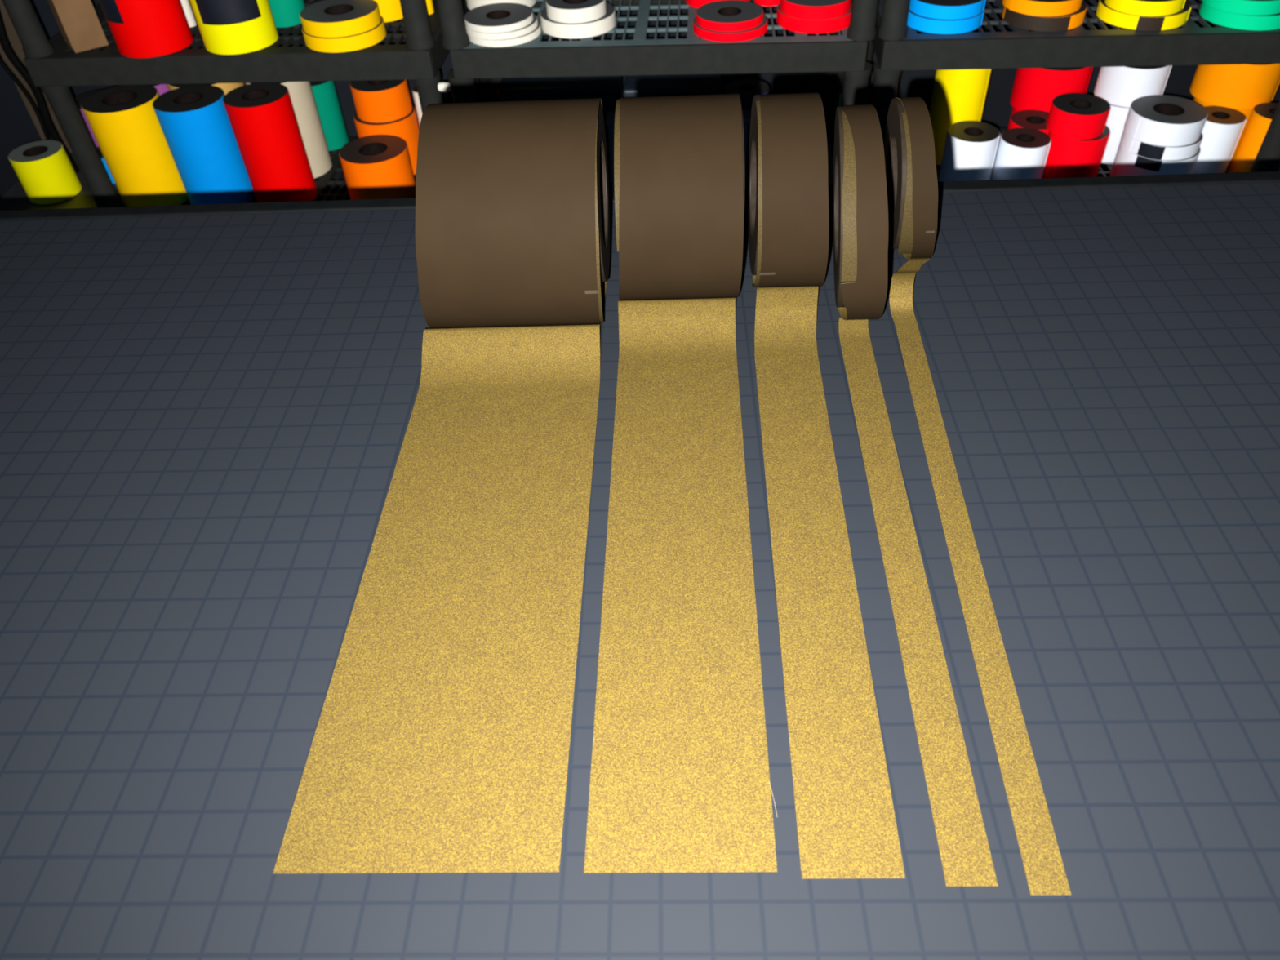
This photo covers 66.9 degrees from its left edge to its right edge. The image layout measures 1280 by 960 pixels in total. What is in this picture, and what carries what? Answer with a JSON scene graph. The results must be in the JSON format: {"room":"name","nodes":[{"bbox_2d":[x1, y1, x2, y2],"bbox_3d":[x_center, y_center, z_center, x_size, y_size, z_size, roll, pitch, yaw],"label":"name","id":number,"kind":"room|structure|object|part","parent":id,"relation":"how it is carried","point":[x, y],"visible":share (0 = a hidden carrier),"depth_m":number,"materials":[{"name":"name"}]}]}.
{"room":"workshop","nodes":[
{"label":"workshop","id":0,"kind":"room"},
{"bbox_2d":[0,0,1279,203],"bbox_3d":[0.062,-1.847,2.316,6.096,2.591,0.102,-1,44,2],"label":"wall","id":1,"kind":"structure","parent":0,"point":[17,127],"depth_m":2.88,"materials":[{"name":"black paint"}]},
{"bbox_3d":[0.087,0.599,1.666,6.096,0.051,4.216,-1,44,2],"label":"floor","id":2,"kind":"structure","parent":0,"visible":0},
{"bbox_2d":[0,152,186,210],"bbox_3d":[-1.544,-0.708,2.808,0.307,0.393,0.455,-1,44,2],"label":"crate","id":3,"kind":"object","parent":2,"relation":"on","point":[15,197],"visible":0.02,"depth_m":2.56,"materials":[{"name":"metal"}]},
{"bbox_2d":[0,56,51,140],"bbox_3d":[-1.633,-1.203,2.336,0.086,0.976,0.022,15,47,18],"label":"power cable","id":4,"kind":"object","parent":3,"relation":"on","point":[2,63],"visible":0.59,"depth_m":2.52,"materials":[{"name":"black rubber"}]},
{"bbox_2d":[0,0,72,152],"bbox_3d":[-1.664,-1.252,2.464,0.084,0.876,0.010,-1,44,2],"label":"cable","id":5,"kind":"object","parent":3,"relation":"on","point":[15,42],"visible":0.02,"depth_m":2.61,"materials":[{"name":"black rubber"}]},
{"bbox_2d":[0,11,79,173],"bbox_3d":[-1.580,-1.214,2.336,0.046,0.968,0.104,-12,44,-9],"label":"power cable","id":6,"kind":"object","parent":3,"relation":"on","point":[6,47],"visible":0.82,"depth_m":2.48,"materials":[{"name":"black rubber"}]},
{"bbox_2d":[8,140,81,204],"bbox_3d":[-1.561,-0.808,2.544,0.130,0.116,0.130,-1,44,2],"label":"tape roll","id":7,"kind":"object","parent":3,"relation":"on","point":[44,169],"visible":1,"depth_m":2.51,"materials":[{"name":"yellow plastic"}]},
{"bbox_2d":[74,88,103,146],"bbox_3d":[-1.479,-0.983,2.693,0.137,0.156,0.137,-1,44,2],"label":"tape roll","id":8,"kind":"object","parent":3,"relation":"on","point":[78,99],"visible":0.09,"depth_m":2.64,"materials":[{"name":"plastic"}]},
{"bbox_2d":[95,146,115,184],"bbox_3d":[-1.443,-0.847,2.610,0.085,0.072,0.085,-1,44,2],"label":"tape roll","id":9,"kind":"object","parent":3,"relation":"on","point":[99,151],"visible":0.12,"depth_m":2.58,"materials":[{"name":"blue plastic"}]},
{"bbox_2d":[1,0,482,207],"bbox_3d":[-0.914,-0.966,2.467,0.951,1.186,0.457,1,44,4],"label":"shelving unit","id":10,"kind":"object","parent":2,"relation":"on","point":[52,65],"visible":0.21,"depth_m":2.20,"materials":[{"name":"grey plastic"}]},
{"bbox_3d":[-1.382,-1.099,2.107,0.062,0.334,0.062,1,44,4],"label":"post","id":11,"kind":"part","parent":10,"relation":"part of","materials":[{"name":"grey plastic"}]},
{"bbox_2d":[47,0,108,53],"bbox_3d":[-1.286,-1.097,2.163,0.076,0.244,0.074,-29,49,-25],"label":"cardboard box","id":12,"kind":"object","parent":10,"relation":"on","point":[77,21],"visible":1,"depth_m":2.19,"materials":[{"name":"brown cardboard"}]},
{"bbox_3d":[-1.367,-0.813,2.380,0.062,0.334,0.062,1,44,4],"label":"post","id":13,"kind":"part","parent":10,"relation":"part of","materials":[{"name":"grey plastic"}]},
{"bbox_2d":[81,84,188,206],"bbox_3d":[-1.265,-0.839,2.454,0.176,0.260,0.176,-1,44,2],"label":"tape roll","id":14,"kind":"object","parent":10,"relation":"on","point":[123,122],"visible":0.86,"depth_m":2.39,"materials":[{"name":"yellow plastic"}]},
{"bbox_2d":[98,0,193,57],"bbox_3d":[-1.117,-1.073,2.163,0.162,0.196,0.162,-1,44,2],"label":"tape roll","id":15,"kind":"object","parent":10,"relation":"on","point":[140,28],"visible":1,"depth_m":2.15,"materials":[{"name":"red plastic"}]},
{"bbox_2d":[145,84,168,95],"bbox_3d":[-1.265,-0.954,2.594,0.104,0.234,0.104,-1,44,2],"label":"tape roll","id":16,"kind":"object","parent":10,"relation":"on","point":[162,88],"visible":0.02,"depth_m":2.49,"materials":[{"name":"purple plastic"}]},
{"bbox_2d":[180,0,196,26],"bbox_3d":[-1.078,-1.135,2.274,0.028,0.130,0.028,-1,44,2],"label":"tape roll","id":17,"kind":"object","parent":10,"relation":"on","point":[185,4],"visible":0.72,"depth_m":2.29,"materials":[{"name":"white plastic"}]},
{"bbox_2d":[152,84,254,204],"bbox_3d":[-1.091,-0.833,2.439,0.166,0.258,0.166,-1,44,2],"label":"tape roll","id":18,"kind":"object","parent":10,"relation":"on","point":[194,122],"visible":0.85,"depth_m":2.38,"materials":[{"name":"blue plastic"}]},
{"bbox_2d":[166,82,244,95],"bbox_3d":[-1.122,-0.957,2.580,0.183,0.246,0.183,-1,44,2],"label":"tape roll","id":19,"kind":"object","parent":10,"relation":"on","point":[226,87],"visible":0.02,"depth_m":2.46,"materials":[{"name":"beige plastic"}]},
{"bbox_2d":[189,0,278,54],"bbox_3d":[-0.917,-1.075,2.158,0.162,0.190,0.163,-1,44,2],"label":"tape roll","id":20,"kind":"object","parent":10,"relation":"on","point":[226,27],"visible":1,"depth_m":2.14,"materials":[{"name":"yellow plastic"}]},
{"bbox_3d":[-0.904,-0.799,2.626,0.938,0.062,0.457,1,44,4],"label":"deck frame","id":21,"kind":"part","parent":10,"relation":"part of","materials":[{"name":"grey plastic"}]},
{"bbox_3d":[-0.920,-1.086,2.353,0.938,0.062,0.457,1,44,4],"label":"deck frame","id":22,"kind":"part","parent":10,"relation":"part of","materials":[{"name":"grey plastic"}]},
{"bbox_2d":[222,82,317,202],"bbox_3d":[-0.919,-0.830,2.420,0.152,0.267,0.152,-1,44,2],"label":"tape roll","id":23,"kind":"object","parent":10,"relation":"on","point":[262,117],"visible":0.87,"depth_m":2.36,"materials":[{"name":"red plastic"}]},
{"bbox_2d":[267,0,305,27],"bbox_3d":[-0.848,-1.152,2.270,0.101,0.143,0.101,-1,44,2],"label":"tape roll","id":24,"kind":"object","parent":10,"relation":"on","point":[286,13],"visible":0.7,"depth_m":2.27,"materials":[{"name":"teal plastic"}]},
{"bbox_2d":[244,81,332,178],"bbox_3d":[-0.919,-0.938,2.542,0.154,0.255,0.154,-1,44,2],"label":"tape roll","id":25,"kind":"object","parent":10,"relation":"on","point":[301,95],"visible":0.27,"depth_m":2.51,"materials":[{"name":"beige plastic"}]},
{"bbox_2d":[310,80,348,151],"bbox_3d":[-0.878,-1.018,2.677,0.101,0.180,0.101,-1,44,2],"label":"tape roll","id":26,"kind":"object","parent":10,"relation":"on","point":[325,95],"visible":0.4,"depth_m":2.65,"materials":[{"name":"green plastic"}]},
{"bbox_2d":[302,15,386,53],"bbox_3d":[-0.672,-1.021,2.204,0.181,0.030,0.181,-1,44,2],"label":"tape roll","id":27,"kind":"object","parent":10,"relation":"on","point":[370,37],"visible":0.44,"depth_m":2.15,"materials":[{"name":"yellow plastic"}]},
{"bbox_2d":[299,0,381,37],"bbox_3d":[-0.674,-1.044,2.182,0.173,0.031,0.173,-1,44,2],"label":"tape roll","id":28,"kind":"object","parent":27,"relation":"on","point":[324,18],"visible":1,"depth_m":2.14,"materials":[{"name":"yellow plastic"}]},
{"bbox_2d":[338,134,415,199],"bbox_3d":[-0.660,-0.775,2.449,0.167,0.129,0.167,-1,44,2],"label":"tape roll","id":29,"kind":"object","parent":10,"relation":"on","point":[375,166],"visible":0.79,"depth_m":2.40,"materials":[{"name":"orange plastic"}]},
{"bbox_2d":[353,104,418,174],"bbox_3d":[-0.661,-0.901,2.566,0.158,0.148,0.158,-1,44,2],"label":"tape roll","id":30,"kind":"object","parent":10,"relation":"on","point":[406,128],"visible":0.19,"depth_m":2.49,"materials":[{"name":"orange plastic"}]},
{"bbox_2d":[350,80,412,122],"bbox_3d":[-0.664,-0.987,2.490,0.141,0.079,0.141,-1,44,2],"label":"tape roll","id":31,"kind":"object","parent":30,"relation":"on","point":[375,100],"visible":0.8,"depth_m":2.45,"materials":[{"name":"orange plastic"}]},
{"bbox_2d":[373,0,403,22],"bbox_3d":[-0.615,-1.150,2.297,0.130,0.083,0.130,-1,44,2],"label":"tape roll","id":32,"kind":"object","parent":10,"relation":"on","point":[389,10],"visible":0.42,"depth_m":2.27,"materials":[{"name":"yellow plastic"}]},
{"bbox_2d":[412,87,422,124],"bbox_3d":[-0.561,-0.939,2.567,0.045,0.193,0.045,-1,44,2],"label":"tape roll","id":33,"kind":"object","parent":10,"relation":"on","point":[415,95],"visible":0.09,"depth_m":2.51,"materials":[{"name":"white plastic"}]},
{"bbox_3d":[-0.495,-1.090,2.046,0.062,0.334,0.062,1,44,4],"label":"post","id":34,"kind":"part","parent":10,"relation":"part of","materials":[{"name":"grey plastic"}]},
{"bbox_3d":[-0.480,-0.804,2.320,0.062,0.334,0.062,1,44,4],"label":"post","id":35,"kind":"part","parent":10,"relation":"part of","materials":[{"name":"grey plastic"}]},
{"bbox_2d":[425,0,434,14],"bbox_3d":[-0.509,-1.141,2.296,0.032,0.062,0.032,-1,44,2],"label":"tape roll","id":36,"kind":"object","parent":10,"relation":"on","point":[429,6],"visible":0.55,"depth_m":2.30,"materials":[{"name":"yellow plastic"}]},
{"bbox_3d":[-0.458,-1.073,2.600,0.062,0.334,0.062,1,44,4],"label":"post","id":37,"kind":"part","parent":10,"relation":"part of","materials":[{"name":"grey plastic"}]},
{"bbox_2d":[0,171,1279,221],"bbox_3d":[0.009,0.475,0.989,2.367,1.069,1.157,-1,44,2],"label":"work table","id":38,"kind":"object","parent":2,"relation":"on","point":[1256,176],"visible":0.03,"depth_m":1.03,"materials":[{"name":"metal"}]},
{"bbox_2d":[0,182,1279,959],"bbox_3d":[-0.013,0.090,0.624,2.327,0.003,1.112,-1,44,2],"label":"cutting mat","id":39,"kind":"object","parent":38,"relation":"on","point":[204,419],"visible":0.67,"depth_m":0.65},
{"bbox_2d":[272,97,609,874],"bbox_3d":[-0.112,-0.074,0.667,0.162,0.183,0.619,-1,44,2],"label":"tape roll","id":40,"kind":"object","parent":39,"relation":"on","point":[441,742],"visible":1,"depth_m":0.68,"materials":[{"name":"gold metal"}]},
{"bbox_2d":[583,93,777,873],"bbox_3d":[0.028,-0.081,0.676,0.113,0.170,0.646,-1,44,2],"label":"tape roll","id":41,"kind":"object","parent":39,"relation":"on","point":[680,775],"visible":1,"depth_m":0.67,"materials":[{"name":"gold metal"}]},
{"bbox_2d":[747,92,905,879],"bbox_3d":[0.120,-0.083,0.677,0.063,0.164,0.661,0,44,3],"label":"tape roll","id":42,"kind":"object","parent":39,"relation":"on","point":[846,826],"visible":1,"depth_m":0.67,"materials":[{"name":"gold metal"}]},
{"bbox_2d":[833,104,998,886],"bbox_3d":[0.176,-0.070,0.653,0.046,0.173,0.617,-1,44,2],"label":"tape roll","id":43,"kind":"object","parent":39,"relation":"on","point":[860,205],"visible":1,"depth_m":0.69,"materials":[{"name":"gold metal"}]},
{"bbox_2d":[884,96,1071,895],"bbox_3d":[0.228,-0.084,0.689,0.046,0.141,0.700,1,44,5],"label":"tape roll","id":44,"kind":"object","parent":39,"relation":"on","point":[910,166],"visible":1,"depth_m":0.68,"materials":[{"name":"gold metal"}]},
{"bbox_2d":[435,0,878,191],"bbox_3d":[0.053,-0.957,2.402,0.952,1.186,0.457,1,44,4],"label":"shelving unit","id":45,"kind":"object","parent":2,"relation":"on","point":[841,55],"visible":0.32,"depth_m":2.13,"materials":[{"name":"grey plastic"}]},
{"bbox_2d":[437,82,450,91],"bbox_3d":[-0.441,-0.886,2.183,0.023,0.020,0.020,4,44,7],"label":"clip","id":46,"kind":"object","parent":45,"relation":"attached to","point":[442,86],"visible":1,"depth_m":2.18,"materials":[{"name":"white plastic"}]},
{"bbox_3d":[-0.416,-1.090,2.041,0.062,0.334,0.062,1,44,4],"label":"post","id":47,"kind":"part","parent":45,"relation":"part of","materials":[{"name":"grey plastic"}]},
{"bbox_3d":[-0.400,-0.803,2.314,0.062,0.334,0.062,1,44,4],"label":"post","id":48,"kind":"part","parent":45,"relation":"part of","materials":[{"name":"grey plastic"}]},
{"bbox_3d":[-0.379,-1.072,2.594,0.062,0.334,0.062,1,44,4],"label":"post","id":49,"kind":"part","parent":45,"relation":"part of","materials":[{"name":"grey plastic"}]},
{"bbox_2d":[466,0,536,9],"bbox_3d":[-0.337,-1.185,2.325,0.169,0.074,0.169,-1,44,2],"label":"tape roll","id":50,"kind":"object","parent":45,"relation":"on","point":[471,4],"visible":0.39,"depth_m":2.29,"materials":[{"name":"white plastic"}]},
{"bbox_2d":[467,20,541,47],"bbox_3d":[-0.307,-1.016,2.189,0.166,0.015,0.166,-1,44,2],"label":"tape roll","id":51,"kind":"object","parent":45,"relation":"on","point":[535,33],"visible":0.26,"depth_m":2.14,"materials":[{"name":"white plastic"}]},
{"bbox_2d":[466,13,537,39],"bbox_3d":[-0.312,-1.026,2.178,0.163,0.013,0.163,-1,44,2],"label":"tape roll","id":52,"kind":"object","parent":51,"relation":"on","point":[530,28],"visible":0.24,"depth_m":2.13,"materials":[{"name":"white plastic"}]},
{"bbox_2d":[464,2,533,33],"bbox_3d":[-0.316,-1.033,2.165,0.153,0.014,0.153,-1,44,2],"label":"tape roll","id":53,"kind":"object","parent":52,"relation":"on","point":[514,16],"visible":0.99,"depth_m":2.14,"materials":[{"name":"white plastic"}]},
{"bbox_2d":[540,1,615,38],"bbox_3d":[-0.141,-1.050,2.204,0.170,0.030,0.170,-1,44,2],"label":"tape roll","id":54,"kind":"object","parent":45,"relation":"on","point":[606,23],"visible":0.44,"depth_m":2.15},
{"bbox_2d":[546,0,606,23],"bbox_3d":[-0.143,-1.063,2.173,0.133,0.029,0.133,-1,44,2],"label":"tape roll","id":55,"kind":"object","parent":54,"relation":"on","point":[570,11],"visible":1,"depth_m":2.13,"materials":[{"name":"white plastic"}]},
{"bbox_3d":[0.048,-1.076,2.288,0.908,0.062,0.457,1,44,4],"label":"deck frame","id":56,"kind":"part","parent":45,"relation":"part of","materials":[{"name":"grey plastic"}]},
{"bbox_2d":[622,73,720,97],"bbox_3d":[0.086,-0.916,2.473,0.236,0.239,0.189,1,44,4],"label":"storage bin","id":57,"kind":"object","parent":45,"relation":"on","point":[635,86],"visible":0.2,"depth_m":2.34,"materials":[{"name":"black plastic"}]},
{"bbox_2d":[605,109,749,191],"bbox_3d":[0.093,-0.797,2.376,0.340,0.201,0.056,1,44,4],"label":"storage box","id":58,"kind":"object","parent":45,"relation":"on","point":[610,122],"visible":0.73,"depth_m":2.32,"materials":[{"name":"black plastic"}]},
{"bbox_3d":[0.090,-0.864,2.312,0.340,0.015,0.056,1,44,4],"label":"lid","id":59,"kind":"part","parent":58,"relation":"part of","materials":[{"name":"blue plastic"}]},
{"bbox_2d":[684,0,749,8],"bbox_3d":[0.184,-1.161,2.291,0.155,0.044,0.155,-1,44,2],"label":"tape roll","id":60,"kind":"object","parent":45,"relation":"on","point":[695,3],"visible":0.35,"depth_m":2.26,"materials":[{"name":"red plastic"}]},
{"bbox_2d":[693,13,768,42],"bbox_3d":[0.201,-1.012,2.152,0.165,0.019,0.165,-1,44,2],"label":"disc","id":61,"kind":"object","parent":45,"relation":"on","point":[759,30],"visible":0.38,"depth_m":2.10,"materials":[{"name":"red plastic"}]},
{"bbox_2d":[696,0,763,31],"bbox_3d":[0.198,-1.026,2.139,0.148,0.018,0.148,-1,44,2],"label":"tape roll","id":62,"kind":"object","parent":61,"relation":"on","point":[725,15],"visible":1,"depth_m":2.12,"materials":[{"name":"red plastic"}]},
{"bbox_2d":[724,78,769,182],"bbox_3d":[0.264,-0.876,2.434,0.110,0.221,0.110,-1,44,2],"label":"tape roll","id":63,"kind":"object","parent":45,"relation":"on","point":[746,88],"visible":0.29,"depth_m":2.36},
{"bbox_2d":[754,0,780,5],"bbox_3d":[0.303,-1.139,2.268,0.069,0.035,0.069,-1,44,2],"label":"tape roll","id":64,"kind":"object","parent":45,"relation":"on","point":[762,2],"visible":0.84,"depth_m":2.25,"materials":[{"name":"red plastic"}]},
{"bbox_2d":[776,2,852,33],"bbox_3d":[0.392,-1.044,2.167,0.170,0.028,0.170,-1,44,2],"label":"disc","id":65,"kind":"object","parent":45,"relation":"on","point":[785,21],"visible":0.38,"depth_m":2.12,"materials":[{"name":"red plastic"}]},
{"bbox_2d":[780,0,851,19],"bbox_3d":[0.388,-1.059,2.142,0.154,0.028,0.154,-1,44,2],"label":"tape roll","id":66,"kind":"object","parent":65,"relation":"on","point":[800,9],"visible":1,"depth_m":2.10,"materials":[{"name":"red plastic"}]},
{"bbox_3d":[0.064,-0.790,2.561,0.908,0.062,0.457,1,44,4],"label":"deck frame","id":67,"kind":"part","parent":45,"relation":"part of","materials":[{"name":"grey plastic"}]},
{"bbox_3d":[0.509,-1.063,2.534,0.062,0.334,0.062,1,44,4],"label":"post","id":68,"kind":"part","parent":45,"relation":"part of","materials":[{"name":"grey plastic"}]},
{"bbox_2d":[832,92,842,162],"bbox_3d":[0.506,-0.896,2.469,0.013,0.182,0.013,-1,44,2],"label":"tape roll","id":69,"kind":"object","parent":45,"relation":"on","point":[840,93],"visible":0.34,"depth_m":2.41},
{"bbox_3d":[0.488,-0.794,2.254,0.062,0.334,0.062,1,44,4],"label":"post","id":70,"kind":"part","parent":45,"relation":"part of","materials":[{"name":"grey plastic"}]},
{"bbox_3d":[0.472,-1.081,1.981,0.062,0.334,0.062,1,44,4],"label":"post","id":71,"kind":"part","parent":45,"relation":"part of","materials":[{"name":"grey plastic"}]},
{"bbox_2d":[865,0,1279,179],"bbox_3d":[1.010,-0.947,2.337,0.957,1.186,0.457,1,44,4],"label":"shelving unit","id":72,"kind":"object","parent":2,"relation":"on","point":[897,46],"visible":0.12,"depth_m":2.07,"materials":[{"name":"grey plastic"}]},
{"bbox_3d":[0.575,-1.062,2.530,0.062,0.334,0.062,1,44,4],"label":"post","id":73,"kind":"part","parent":72,"relation":"part of","materials":[{"name":"grey plastic"}]},
{"bbox_3d":[0.553,-0.794,2.250,0.062,0.334,0.062,1,44,4],"label":"post","id":74,"kind":"part","parent":72,"relation":"part of","materials":[{"name":"grey plastic"}]},
{"bbox_3d":[0.538,-1.080,1.976,0.062,0.334,0.062,1,44,4],"label":"post","id":75,"kind":"part","parent":72,"relation":"part of","materials":[{"name":"grey plastic"}]},
{"bbox_2d":[906,8,984,34],"bbox_3d":[0.668,-1.026,2.134,0.168,0.028,0.168,-1,44,2],"label":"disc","id":76,"kind":"object","parent":72,"relation":"on","point":[917,22],"visible":0.41,"depth_m":2.08,"materials":[{"name":"blue plastic"}]},
{"bbox_2d":[908,0,986,19],"bbox_3d":[0.669,-1.047,2.114,0.160,0.027,0.160,-1,44,2],"label":"tape roll","id":77,"kind":"object","parent":76,"relation":"on","point":[934,9],"visible":1,"depth_m":2.06,"materials":[{"name":"blue plastic"}]},
{"bbox_2d":[928,68,991,165],"bbox_3d":[0.800,-0.944,2.446,0.129,0.260,0.129,-1,44,2],"label":"tape roll","id":78,"kind":"object","parent":72,"relation":"on","point":[957,95],"visible":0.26,"depth_m":2.39,"materials":[{"name":"yellow plastic"}]},
{"bbox_2d":[937,120,999,181],"bbox_3d":[0.787,-0.762,2.330,0.118,0.158,0.118,-1,44,2],"label":"tape roll","id":79,"kind":"object","parent":72,"relation":"on","point":[970,149],"visible":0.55,"depth_m":2.28,"materials":[{"name":"white plastic"}]},
{"bbox_2d":[1007,106,1018,129],"bbox_3d":[1.067,-0.948,2.558,0.172,0.090,0.172,-1,44,2],"label":"tape roll","id":80,"kind":"object","parent":72,"relation":"on","point":[1014,110],"visible":0.02,"depth_m":2.54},
{"bbox_2d":[1009,66,1093,112],"bbox_3d":[1.055,-1.025,2.488,0.176,0.118,0.176,-1,44,2],"label":"tape roll","id":81,"kind":"object","parent":80,"relation":"on","point":[1033,88],"visible":0.44,"depth_m":2.43,"materials":[{"name":"red plastic"}]},
{"bbox_2d":[991,127,1050,179],"bbox_3d":[0.909,-0.753,2.325,0.112,0.142,0.112,-1,44,2],"label":"tape roll","id":82,"kind":"object","parent":72,"relation":"on","point":[1022,153],"visible":0.62,"depth_m":2.27,"materials":[{"name":"white plastic"}]},
{"bbox_2d":[1008,110,1048,134],"bbox_3d":[0.973,-0.838,2.421,0.117,0.128,0.117,-1,44,2],"label":"tape roll","id":83,"kind":"object","parent":72,"relation":"on","point":[1033,119],"visible":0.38,"depth_m":2.38,"materials":[{"name":"red plastic"}]},
{"bbox_2d":[1002,0,1087,31],"bbox_3d":[0.885,-1.028,2.122,0.170,0.029,0.170,-1,44,2],"label":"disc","id":84,"kind":"object","parent":72,"relation":"on","point":[1065,22],"visible":0.52,"depth_m":2.07,"materials":[{"name":"plastic"}]},
{"bbox_2d":[1002,0,1082,16],"bbox_3d":[0.874,-1.049,2.102,0.163,0.028,0.163,-1,44,2],"label":"tape roll","id":85,"kind":"object","parent":84,"relation":"on","point":[1033,7],"visible":1,"depth_m":2.05,"materials":[{"name":"orange plastic"}]},
{"bbox_2d":[1041,125,1109,178],"bbox_3d":[1.038,-0.772,2.331,0.131,0.151,0.131,-1,44,2],"label":"tape roll","id":86,"kind":"object","parent":72,"relation":"on","point":[1066,157],"visible":0.34,"depth_m":2.27,"materials":[{"name":"red plastic"}]},
{"bbox_2d":[1045,93,1110,139],"bbox_3d":[1.021,-0.849,2.261,0.126,0.058,0.126,-1,44,2],"label":"tape roll","id":87,"kind":"object","parent":86,"relation":"on","point":[1073,116],"visible":1,"depth_m":2.23,"materials":[{"name":"red plastic"}]},
{"bbox_3d":[1.000,-1.067,2.223,0.931,0.062,0.457,1,44,4],"label":"deck frame","id":88,"kind":"part","parent":72,"relation":"part of","materials":[{"name":"grey plastic"}]},
{"bbox_2d":[1094,94,1129,164],"bbox_3d":[1.209,-0.902,2.462,0.138,0.145,0.138,-1,44,2],"label":"tape roll","id":89,"kind":"object","parent":72,"relation":"on","point":[1117,115],"visible":0.2,"depth_m":2.41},
{"bbox_2d":[1093,65,1172,107],"bbox_3d":[1.213,-0.994,2.385,0.154,0.093,0.154,-1,44,2],"label":"tape roll","id":90,"kind":"object","parent":89,"relation":"on","point":[1119,86],"visible":0.52,"depth_m":2.34,"materials":[{"name":"white plastic"}]},
{"bbox_3d":[1.016,-0.781,2.496,0.931,0.062,0.457,1,44,4],"label":"deck frame","id":91,"kind":"part","parent":72,"relation":"part of","materials":[{"name":"grey plastic"}]},
{"bbox_2d":[1096,0,1191,31],"bbox_3d":[1.093,-1.024,2.107,0.182,0.028,0.183,-1,44,2],"label":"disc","id":92,"kind":"object","parent":72,"relation":"on","point":[1108,15],"visible":0.55,"depth_m":2.05,"materials":[{"name":"yellow plastic"}]},
{"bbox_2d":[1104,0,1185,16],"bbox_3d":[1.085,-1.038,2.080,0.156,0.028,0.156,-1,44,2],"label":"tape roll","id":93,"kind":"object","parent":92,"relation":"on","point":[1138,7],"visible":1,"depth_m":2.03,"materials":[{"name":"yellow plastic"}]},
{"bbox_2d":[1109,140,1200,176],"bbox_3d":[1.237,-0.757,2.336,0.175,0.107,0.175,-1,44,2],"label":"tape roll","id":94,"kind":"object","parent":72,"relation":"on","point":[1126,162],"visible":0.42,"depth_m":2.27,"materials":[{"name":"white plastic"}]},
{"bbox_2d":[1120,128,1203,159],"bbox_3d":[1.231,-0.808,2.288,0.170,0.031,0.170,-1,44,2],"label":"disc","id":95,"kind":"object","parent":94,"relation":"on","point":[1137,147],"visible":0.44,"depth_m":2.24,"materials":[{"name":"white plastic"}]},
{"bbox_2d":[1124,94,1208,146],"bbox_3d":[1.224,-0.839,2.259,0.165,0.052,0.165,-1,44,2],"label":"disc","id":96,"kind":"object","parent":95,"relation":"on","point":[1162,120],"visible":1,"depth_m":2.22,"materials":[{"name":"white plastic"}]},
{"bbox_2d":[1191,106,1246,173],"bbox_3d":[1.375,-0.805,2.341,0.107,0.158,0.107,-1,44,2],"label":"tape roll","id":97,"kind":"object","parent":72,"relation":"on","point":[1223,127],"visible":0.52,"depth_m":2.29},
{"bbox_2d":[1193,97,1253,165],"bbox_3d":[1.454,-0.893,2.432,0.149,0.154,0.149,-1,44,2],"label":"tape roll","id":98,"kind":"object","parent":72,"relation":"on","point":[1246,113],"visible":0.03,"depth_m":2.37,"materials":[{"name":"orange plastic"}]},
{"bbox_2d":[1190,63,1279,109],"bbox_3d":[1.445,-0.984,2.340,0.181,0.104,0.181,-1,44,2],"label":"tape roll","id":99,"kind":"object","parent":98,"relation":"on","point":[1240,86],"visible":0.56,"depth_m":2.29,"materials":[{"name":"orange plastic"}]},
{"bbox_2d":[1199,0,1279,30],"bbox_3d":[1.306,-1.014,2.083,0.180,0.029,0.180,-1,44,2],"label":"tape roll","id":100,"kind":"object","parent":72,"relation":"on","point":[1246,22],"visible":0.42,"depth_m":2.03,"materials":[{"name":"teal plastic"}]},
{"bbox_2d":[1202,0,1279,15],"bbox_3d":[1.292,-1.032,2.062,0.168,0.028,0.168,-1,44,2],"label":"tape roll","id":101,"kind":"object","parent":100,"relation":"on","point":[1251,7],"visible":1,"depth_m":2.01,"materials":[{"name":"green plastic"}]},
{"bbox_2d":[1226,102,1279,173],"bbox_3d":[1.487,-0.793,2.311,0.105,0.174,0.105,-1,44,2],"label":"tape roll","id":102,"kind":"object","parent":72,"relation":"on","point":[1260,117],"visible":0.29,"depth_m":2.28,"materials":[{"name":"orange plastic"}]},
{"bbox_3d":[1.447,-0.785,2.189,0.062,0.334,0.062,1,44,4],"label":"post","id":103,"kind":"part","parent":72,"relation":"part of","materials":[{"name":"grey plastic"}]}
]}

